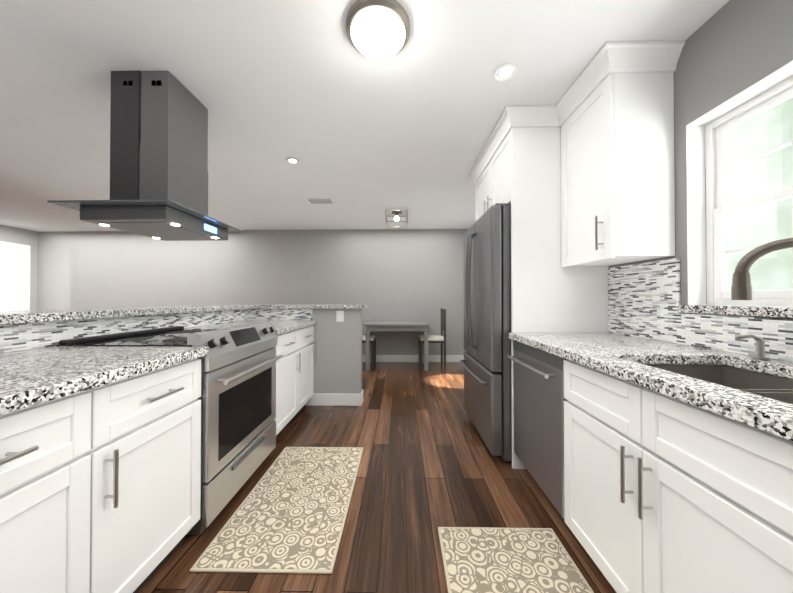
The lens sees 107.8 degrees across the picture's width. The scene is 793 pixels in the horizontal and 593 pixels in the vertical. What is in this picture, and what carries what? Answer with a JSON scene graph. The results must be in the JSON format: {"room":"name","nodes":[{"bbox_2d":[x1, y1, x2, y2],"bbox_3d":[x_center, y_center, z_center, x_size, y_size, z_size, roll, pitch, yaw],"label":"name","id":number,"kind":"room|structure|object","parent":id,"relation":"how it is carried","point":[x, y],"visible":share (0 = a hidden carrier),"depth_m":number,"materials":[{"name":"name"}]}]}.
{"room":"kitchen","nodes":[
{"label":"kitchen","id":0,"kind":"room"},
{"bbox_2d":[0,225,37,309],"bbox_3d":[-6.906,-0.047,2.047,0.140,2.420,7.100,0,-1,1],"label":"wall","id":1,"kind":"structure","parent":0,"point":[9,234],"depth_m":5.36,"materials":[{"name":"grey paint"}]},
{"bbox_2d":[0,241,30,310],"bbox_3d":[-6.751,0.121,4.853,0.078,2.134,0.970,0,-1,1],"label":"window","id":2,"kind":"structure","parent":1,"relation":"in","point":[15,278],"depth_m":5.13,"materials":[{"name":"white glass"}]},
{"bbox_2d":[37,229,467,354],"bbox_3d":[-2.647,-0.016,5.420,8.270,2.420,0.220,0,-1,1],"label":"wall","id":3,"kind":"structure","parent":0,"point":[401,274],"depth_m":5.31,"materials":[{"name":"grey paint"}]},
{"bbox_2d":[362,355,463,361],"bbox_3d":[-0.674,1.127,5.260,4.318,0.129,0.015,0,-1,1],"label":"baseboard","id":4,"kind":"structure","parent":3,"relation":"attached to","point":[379,358],"depth_m":5.24,"materials":[{"name":"white wood"}]},
{"bbox_2d":[312,309,361,393],"bbox_3d":[-1.002,0.653,3.187,1.230,1.040,0.128,0,-1,1],"label":"wall","id":5,"kind":"structure","parent":0,"point":[338,366],"depth_m":3.12,"materials":[{"name":"grey paint"}]},
{"bbox_2d":[0,309,311,352],"bbox_3d":[-1.292,0.176,1.268,0.710,0.117,3.725,0,-1,1],"label":"backsplash","id":6,"kind":"structure","parent":5,"relation":"attached to","point":[20,336],"depth_m":1.67,"materials":[{"name":"tile"}]},
{"bbox_2d":[0,304,368,324],"bbox_3d":[-1.223,0.093,1.068,1.715,0.040,4.725,0,-1,1],"label":"bar","id":7,"kind":"object","parent":5,"relation":"on","point":[19,317],"visible":1,"depth_m":1.76,"materials":[{"name":"stone"}]},
{"bbox_2d":[305,392,362,405],"bbox_3d":[-0.675,1.107,3.106,0.605,0.129,0.017,0,-1,1],"label":"baseboard","id":8,"kind":"structure","parent":5,"relation":"attached to","point":[328,399],"depth_m":3.10,"materials":[{"name":"white wood"}]},
{"bbox_2d":[336,311,343,321],"bbox_3d":[-0.608,0.213,3.115,0.080,0.120,0.008,0,-1,1],"label":"electrical outlet","id":9,"kind":"object","parent":5,"relation":"attached to","point":[339,316],"visible":1,"depth_m":3.11,"materials":[{"name":"white plastic"}]},
{"bbox_2d":[0,0,728,231],"bbox_3d":[-2.652,-1.288,1.971,8.770,0.060,7.460,0,-1,1],"label":"ceiling","id":10,"kind":"structure","parent":0,"point":[271,86],"depth_m":1.77,"materials":[{"name":"white paint"}]},
{"bbox_2d":[47,70,240,240],"bbox_3d":[-1.440,-0.826,1.777,0.630,0.866,0.650,0,-1,1],"label":"range hood","id":11,"kind":"object","parent":10,"relation":"hanging from","point":[159,155],"visible":1,"depth_m":1.61,"materials":[{"name":"silver metal"}]},
{"bbox_2d":[286,158,299,163],"bbox_3d":[-0.956,-1.248,2.664,0.124,0.006,0.124,0,-1,1],"label":"recessed light","id":12,"kind":"object","parent":10,"relation":"in","point":[292,161],"visible":1,"depth_m":2.67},
{"bbox_2d":[305,198,334,203],"bbox_3d":[-0.983,-1.234,3.744,0.340,0.012,0.200,0,-1,1],"label":"ceiling vent","id":13,"kind":"object","parent":10,"relation":"in","point":[320,200],"visible":1,"depth_m":3.71,"materials":[{"name":"white metal"}]},
{"bbox_2d":[346,0,409,58],"bbox_3d":[-0.086,-1.223,1.359,0.300,0.079,0.300,0,-1,1],"label":"dome ceiling light","id":14,"kind":"object","parent":10,"relation":"attached to","point":[377,29],"visible":0.94,"depth_m":1.30,"materials":[{"name":"beige glass"}]},
{"bbox_2d":[385,210,407,227],"bbox_3d":[0.004,-1.138,4.198,0.314,0.196,0.314,0,-1,1],"label":"ceiling light","id":15,"kind":"object","parent":10,"relation":"attached to","point":[396,218],"visible":1,"depth_m":4.18,"materials":[{"name":"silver metal"}]},
{"bbox_2d":[494,64,517,80],"bbox_3d":[0.613,-1.257,1.621,0.124,0.006,0.124,0,-1,1],"label":"recessed light","id":16,"kind":"object","parent":10,"relation":"in","point":[505,72],"visible":1,"depth_m":1.62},
{"bbox_2d":[137,362,615,592],"bbox_3d":[-2.652,1.192,1.948,8.770,0.060,7.460,0,-1,1],"label":"floor","id":17,"kind":"structure","parent":0,"point":[429,464],"depth_m":1.69,"materials":[{"name":"brown wood"}]},
{"bbox_2d":[0,380,123,592],"bbox_3d":[-1.284,0.710,0.641,0.714,0.876,0.604,0,-1,1],"label":"base cabinet","id":18,"kind":"object","parent":17,"relation":"on","point":[100,489],"depth_m":0.81,"materials":[{"name":"white wood"}]},
{"bbox_2d":[0,320,316,414],"bbox_3d":[-1.263,0.256,1.266,0.751,0.040,3.723,0,-1,1],"label":"countertop","id":19,"kind":"structure","parent":18,"relation":"on","point":[31,377],"depth_m":1.00,"materials":[{"name":"stone"}]},
{"bbox_2d":[120,358,200,592],"bbox_3d":[-1.277,0.714,1.093,0.714,0.876,0.542,0,-1,1],"label":"base cabinet","id":20,"kind":"object","parent":17,"relation":"on","point":[160,409],"depth_m":1.12,"materials":[{"name":"white wood"}]},
{"bbox_2d":[57,322,282,535],"bbox_3d":[-1.224,0.672,1.755,0.803,0.974,0.760,0,-1,1],"label":"range","id":21,"kind":"object","parent":17,"relation":"on","point":[237,398],"visible":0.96,"depth_m":1.58,"materials":[{"name":"silver metal"}]},
{"bbox_2d":[190,447,362,573],"bbox_3d":[-0.560,1.153,1.713,0.600,0.011,1.015,0,-1,1],"label":"rug","id":22,"kind":"object","parent":17,"relation":"on","point":[289,515],"visible":0.98,"depth_m":1.49,"materials":[{"name":"fabric"}]},
{"bbox_2d":[274,327,303,437],"bbox_3d":[-1.256,0.726,2.420,0.714,0.876,0.547,0,-1,1],"label":"base cabinet","id":23,"kind":"object","parent":17,"relation":"on","point":[289,368],"depth_m":2.45,"materials":[{"name":"white wood"}]},
{"bbox_2d":[304,325,315,406],"bbox_3d":[-1.249,0.730,2.847,0.714,0.876,0.548,0,-1,1],"label":"base cabinet","id":24,"kind":"object","parent":17,"relation":"on","point":[309,347],"depth_m":2.95,"materials":[{"name":"white wood"}]},
{"bbox_2d":[362,335,375,368],"bbox_3d":[-0.579,0.699,4.935,0.420,0.979,0.400,0,-1,1],"label":"chair","id":25,"kind":"object","parent":17,"relation":"on","point":[372,339],"visible":0.38,"depth_m":4.75,"materials":[{"name":"black wood"}]},
{"bbox_2d":[364,321,429,370],"bbox_3d":[0.011,0.814,4.925,1.060,0.749,0.650,0,-1,1],"label":"dining table","id":26,"kind":"object","parent":17,"relation":"on","point":[371,326],"visible":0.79,"depth_m":4.64,"materials":[{"name":"grey wood"}]},
{"bbox_2d":[419,308,445,368],"bbox_3d":[0.601,0.699,4.916,0.420,0.979,0.400,0,-1,1],"label":"chair","id":27,"kind":"object","parent":17,"relation":"on","point":[441,339],"visible":1,"depth_m":4.73,"materials":[{"name":"black wood"}]},
{"bbox_2d":[460,203,511,462],"bbox_3d":[1.001,0.260,2.439,0.820,1.811,0.894,0,-1,1],"label":"refrigerator","id":28,"kind":"object","parent":17,"relation":"on","point":[486,364],"visible":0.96,"depth_m":2.04,"materials":[{"name":"silver metal"}]},
{"bbox_2d":[438,527,593,592],"bbox_3d":[0.480,1.146,0.903,0.565,0.011,1.070,0,-1,1],"label":"rug","id":29,"kind":"object","parent":17,"relation":"on","point":[502,560],"visible":1,"depth_m":1.24,"materials":[{"name":"fabric"}]},
{"bbox_2d":[507,340,567,517],"bbox_3d":[1.049,0.720,1.639,0.660,0.874,0.592,0,-1,1],"label":"dishwasher","id":30,"kind":"object","parent":17,"relation":"on","point":[539,399],"visible":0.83,"depth_m":1.55,"materials":[{"name":"silver metal"}]},
{"bbox_2d":[792,441,792,592],"bbox_3d":[1.076,0.705,0.042,0.644,0.876,0.959,0,-1,1],"label":"base cabinet","id":31,"kind":"object","parent":17,"relation":"on","point":[792,441],"depth_m":0.56,"materials":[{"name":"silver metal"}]},
{"bbox_2d":[508,332,792,440],"bbox_3d":[1.074,0.251,0.756,0.678,0.040,2.378,0,-1,1],"label":"countertop","id":32,"kind":"structure","parent":31,"relation":"on","point":[624,357],"depth_m":1.02,"materials":[{"name":"stone"}]},
{"bbox_2d":[644,364,792,403],"bbox_3d":[1.076,0.378,0.839,0.474,0.208,0.679,0,-1,1],"label":"sink","id":33,"kind":"object","parent":32,"relation":"in","point":[778,388],"depth_m":1.10,"materials":[{"name":"silver metal"}]},
{"bbox_2d":[735,334,769,359],"bbox_3d":[1.330,0.187,1.084,0.108,0.092,0.044,0,-1,1],"label":"soap dispenser","id":34,"kind":"object","parent":32,"relation":"on","point":[760,348],"visible":0.98,"depth_m":1.08,"materials":[{"name":"silver metal"}]},
{"bbox_2d":[731,238,792,299],"bbox_3d":[1.257,0.023,0.846,0.252,0.416,0.286,0,-1,1],"label":"faucet","id":35,"kind":"object","parent":32,"relation":"on","point":[741,288],"visible":1,"depth_m":0.95,"materials":[{"name":"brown metal"}]},
{"bbox_2d":[609,0,792,339],"bbox_3d":[1.495,-0.049,1.873,0.125,2.420,7.020,0,-1,1],"label":"wall","id":36,"kind":"structure","parent":0,"point":[731,48],"depth_m":1.27,"materials":[{"name":"grey paint"}]},
{"bbox_2d":[472,109,559,232],"bbox_3d":[1.115,-0.958,2.445,0.648,0.588,0.942,0,-1,1],"label":"upper cabinet","id":37,"kind":"object","parent":36,"relation":"attached to","point":[518,169],"depth_m":1.96,"materials":[{"name":"white wood"}]},
{"bbox_2d":[556,45,679,268],"bbox_3d":[1.266,-0.733,1.718,0.323,1.051,0.468,0,-1,1],"label":"upper cabinet","id":38,"kind":"object","parent":36,"relation":"attached to","point":[579,177],"depth_m":1.49,"materials":[{"name":"white wood"}]},
{"bbox_2d":[608,258,792,361],"bbox_3d":[1.408,0.015,0.753,0.010,0.431,2.377,0,-1,1],"label":"backsplash","id":39,"kind":"structure","parent":36,"relation":"attached to","point":[643,300],"depth_m":1.49,"materials":[{"name":"tile"}]},
{"bbox_2d":[678,61,792,317],"bbox_3d":[1.469,-0.385,0.973,0.145,0.922,0.953,0,-1,1],"label":"kitchen window","id":40,"kind":"structure","parent":36,"relation":"in","point":[706,146],"depth_m":1.35,"materials":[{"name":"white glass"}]},
{"label":"outside","id":41,"kind":"structure","parent":0,"visible":0},
{"bbox_2d":[720,97,792,306],"bbox_3d":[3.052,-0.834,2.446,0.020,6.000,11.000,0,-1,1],"label":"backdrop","id":42,"kind":"structure","parent":41,"point":[740,177],"depth_m":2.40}
]}

